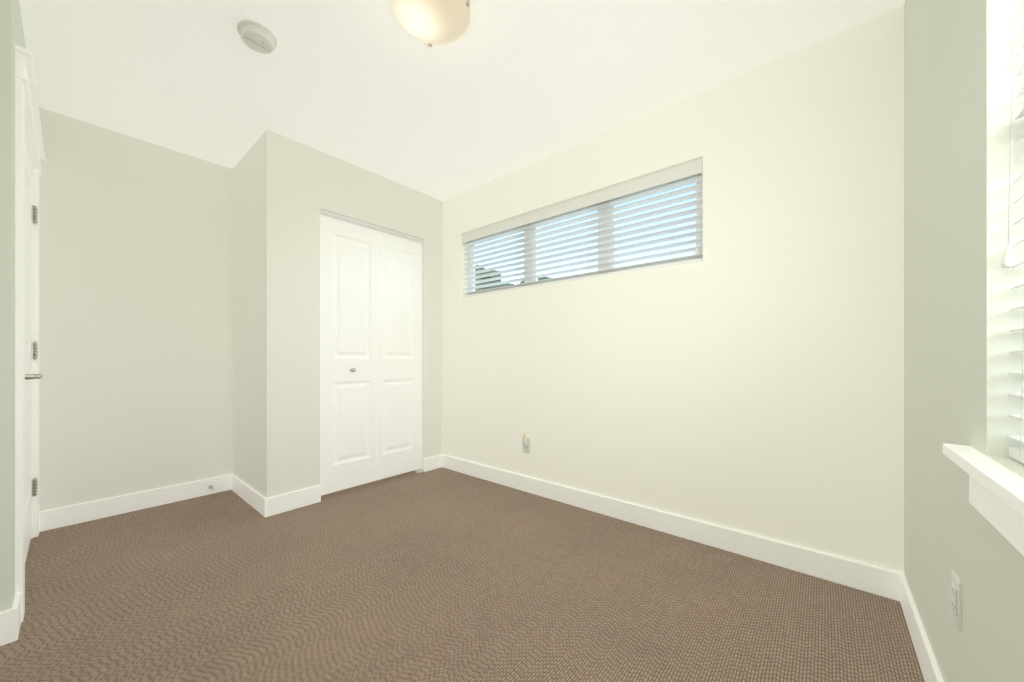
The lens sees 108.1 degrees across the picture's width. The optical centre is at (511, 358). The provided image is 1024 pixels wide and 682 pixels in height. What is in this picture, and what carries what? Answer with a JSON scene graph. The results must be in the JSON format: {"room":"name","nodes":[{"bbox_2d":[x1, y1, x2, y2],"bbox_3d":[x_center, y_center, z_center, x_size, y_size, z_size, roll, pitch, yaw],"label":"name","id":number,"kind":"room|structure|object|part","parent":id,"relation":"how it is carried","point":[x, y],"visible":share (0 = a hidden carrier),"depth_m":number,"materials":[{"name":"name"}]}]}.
{"room":"empty bedroom","nodes":[
{"label":"empty bedroom","id":0,"kind":"room"},
{"bbox_2d":[0,0,30,611],"bbox_3d":[-1.453,-0.225,0.867,3.841,2.440,0.275,0,0,40],"label":"wall","id":1,"kind":"structure","parent":0,"point":[11,31],"depth_m":1.30,"materials":[{"name":"beige paint"}]},
{"bbox_2d":[15,45,44,621],"bbox_3d":[-2.318,-0.085,1.708,1.153,2.160,0.178,0,0,40],"label":"door frame","id":2,"kind":"structure","parent":1,"relation":"attached to","point":[27,116],"depth_m":1.42,"materials":[{"name":"white wood"}]},
{"bbox_2d":[25,141,42,561],"bbox_3d":[-2.293,-0.033,1.765,0.935,1.995,0.096,0,0,40],"label":"entry door","id":3,"kind":"structure","parent":1,"relation":"in","point":[29,376],"depth_m":1.90,"materials":[{"name":"white paint"}]},
{"bbox_3d":[-2.005,0.075,1.545,0.143,0.062,0.060,0,0,40],"label":"handle","id":4,"kind":"part","parent":3,"relation":"part of","materials":[{"name":"silver metal"}]},
{"bbox_3d":[-2.636,-0.041,2.048,0.046,1.606,0.015,0,0,40],"label":"entry door hinge","id":5,"kind":"part","parent":3,"relation":"part of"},
{"bbox_2d":[39,107,232,511],"bbox_3d":[-2.031,-0.225,3.055,0.140,2.440,2.329,0,0,40],"label":"wall","id":6,"kind":"structure","parent":0,"point":[136,312],"depth_m":2.41,"materials":[{"name":"beige paint"}]},
{"bbox_2d":[39,475,227,531],"bbox_3d":[-2.416,0.938,2.475,0.017,0.115,0.911,0,0,40],"label":"baseboard","id":7,"kind":"structure","parent":6,"relation":"attached to","point":[50,519],"depth_m":2.39,"materials":[{"name":"white wood"}]},
{"bbox_2d":[233,129,441,497],"bbox_3d":[-1.386,-0.225,3.119,0.765,2.440,1.400,0,0,40],"label":"wall","id":8,"kind":"structure","parent":0,"point":[286,190],"depth_m":2.53,"materials":[{"name":"beige paint"}]},
{"bbox_2d":[228,474,267,516],"bbox_3d":[-1.820,0.938,2.560,0.738,0.115,0.014,0,0,40],"label":"baseboard","id":9,"kind":"structure","parent":8,"relation":"attached to","point":[247,493],"depth_m":2.53,"materials":[{"name":"white wood"}]},
{"bbox_2d":[268,485,320,516],"bbox_3d":[-1.430,0.938,2.462,0.014,0.115,0.307,0,0,40],"label":"baseboard","id":10,"kind":"structure","parent":8,"relation":"attached to","point":[282,503],"depth_m":2.44,"materials":[{"name":"white wood"}]},
{"bbox_2d":[320,209,422,472],"bbox_3d":[-1.075,-0.025,2.933,0.042,2.037,0.865,0,0,40],"label":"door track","id":11,"kind":"object","parent":8,"relation":"attached to","point":[371,226],"visible":0.93,"depth_m":2.88,"materials":[{"name":"silver metal"}]},
{"bbox_2d":[320,213,421,495],"bbox_3d":[-1.065,-0.033,2.924,0.069,1.992,0.863,0,0,40],"label":"closet door","id":12,"kind":"structure","parent":11,"relation":"hanging from","point":[370,354],"depth_m":2.87,"materials":[{"name":"white paint"}]},
{"bbox_3d":[-1.181,0.085,2.759,0.035,0.030,0.030,0,0,40],"label":"knob","id":13,"kind":"part","parent":12,"relation":"part of","materials":[{"name":"silver metal"}]},
{"bbox_2d":[19,0,904,200],"bbox_3d":[-0.605,-1.495,1.766,3.981,0.100,2.744,0,0,40],"label":"ceiling","id":14,"kind":"structure","parent":0,"point":[498,88],"depth_m":1.86,"materials":[{"name":"white paint"}]},
{"bbox_2d":[237,19,276,53],"bbox_3d":[-1.132,-1.421,1.652,0.148,0.048,0.148,0,0,40],"label":"smoke detector","id":15,"kind":"object","parent":14,"relation":"attached to","point":[256,36],"visible":1,"depth_m":1.62,"materials":[{"name":"white plastic"}]},
{"bbox_2d":[392,0,470,46],"bbox_3d":[-0.332,-1.405,1.529,0.318,0.080,0.324,0,0,40],"label":"ceiling light","id":16,"kind":"object","parent":14,"relation":"attached to","point":[436,22],"visible":1,"depth_m":1.51,"materials":[{"name":"white glass"}]},
{"bbox_2d":[0,467,924,681],"bbox_3d":[-0.605,1.045,1.766,3.981,0.100,2.744,0,0,40],"label":"floor","id":17,"kind":"structure","parent":0,"point":[441,574],"depth_m":1.52,"materials":[{"name":"brown carpet"}]},
{"bbox_2d":[442,5,903,573],"bbox_3d":[0.233,-0.225,2.763,3.981,2.440,0.140,0,0,40],"label":"wall","id":18,"kind":"structure","parent":0,"point":[746,375],"depth_m":1.89,"materials":[{"name":"beige paint"}]},
{"bbox_2d":[523,433,529,453],"bbox_3d":[0.099,0.626,2.764,0.070,0.164,0.031,0,0,40],"label":"electrical outlet","id":19,"kind":"object","parent":18,"relation":"attached to","point":[526,445],"visible":1,"depth_m":2.76,"materials":[{"name":"white plastic"}]},
{"bbox_2d":[467,174,702,294],"bbox_3d":[0.359,-0.810,2.713,1.940,0.570,0.050,0,0,40],"label":"window","id":20,"kind":"structure","parent":18,"relation":"in","point":[613,253],"depth_m":2.50,"materials":[{"name":"clear glass"}]},
{"bbox_2d":[462,158,702,297],"bbox_3d":[0.315,-0.810,2.660,1.928,0.562,0.075,0,0,40],"label":"window blind","id":21,"kind":"object","parent":20,"relation":"attached to","point":[682,171],"visible":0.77,"depth_m":2.45,"materials":[{"name":"white plastic"}]},
{"bbox_2d":[436,454,891,598],"bbox_3d":[0.475,0.938,2.457,2.936,0.115,0.017,0,0,40],"label":"baseboard","id":22,"kind":"structure","parent":18,"relation":"attached to","point":[886,583],"depth_m":1.98,"materials":[{"name":"white wood"}]},
{"bbox_2d":[904,0,1023,681],"bbox_3d":[0.819,-0.225,0.476,0.140,2.440,2.604,0,0,40],"label":"wall","id":23,"kind":"structure","parent":0,"point":[961,319],"depth_m":0.88,"materials":[{"name":"beige paint"}]},
{"bbox_2d":[892,571,943,681],"bbox_3d":[0.794,0.938,0.567,0.017,0.115,2.430,0,0,40],"label":"baseboard","id":24,"kind":"structure","parent":23,"relation":"attached to","point":[901,592],"depth_m":1.26,"materials":[{"name":"white wood"}]},
{"bbox_2d":[951,570,961,630],"bbox_3d":[1.087,0.591,0.909,0.008,0.116,0.070,0,0,40],"label":"electrical outlet","id":25,"kind":"object","parent":23,"relation":"attached to","point":[956,598],"visible":0.98,"depth_m":0.90,"materials":[{"name":"white plastic"}]},
{"bbox_2d":[943,443,1023,555],"bbox_3d":[0.662,0.249,0.365,0.127,0.109,1.172,0,0,40],"label":"windowsill","id":26,"kind":"structure","parent":23,"relation":"in","point":[996,495],"depth_m":0.65,"materials":[{"name":"white wood"}]},
{"bbox_2d":[1001,0,1023,463],"bbox_3d":[0.685,-0.450,0.343,0.080,1.282,0.955,0,0,40],"label":"window blind","id":27,"kind":"object","parent":23,"relation":"attached to","point":[1009,261],"visible":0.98,"depth_m":0.71,"materials":[{"name":"white plastic"}]},
{"label":"outside","id":28,"kind":"structure","parent":0,"visible":0},
{"bbox_3d":[0.121,4.245,-0.245,80.000,0.100,80.000,0,0,40],"label":"ground","id":29,"kind":"structure","parent":28,"visible":0},
{"bbox_2d":[475,265,550,290],"bbox_3d":[-0.431,0.802,10.212,3.903,6.786,4.050,0,0,40],"label":"tree","id":30,"kind":"object","parent":29,"relation":"on","point":[495,286],"depth_m":9.90,"materials":[{"name":"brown plant"}]}
]}

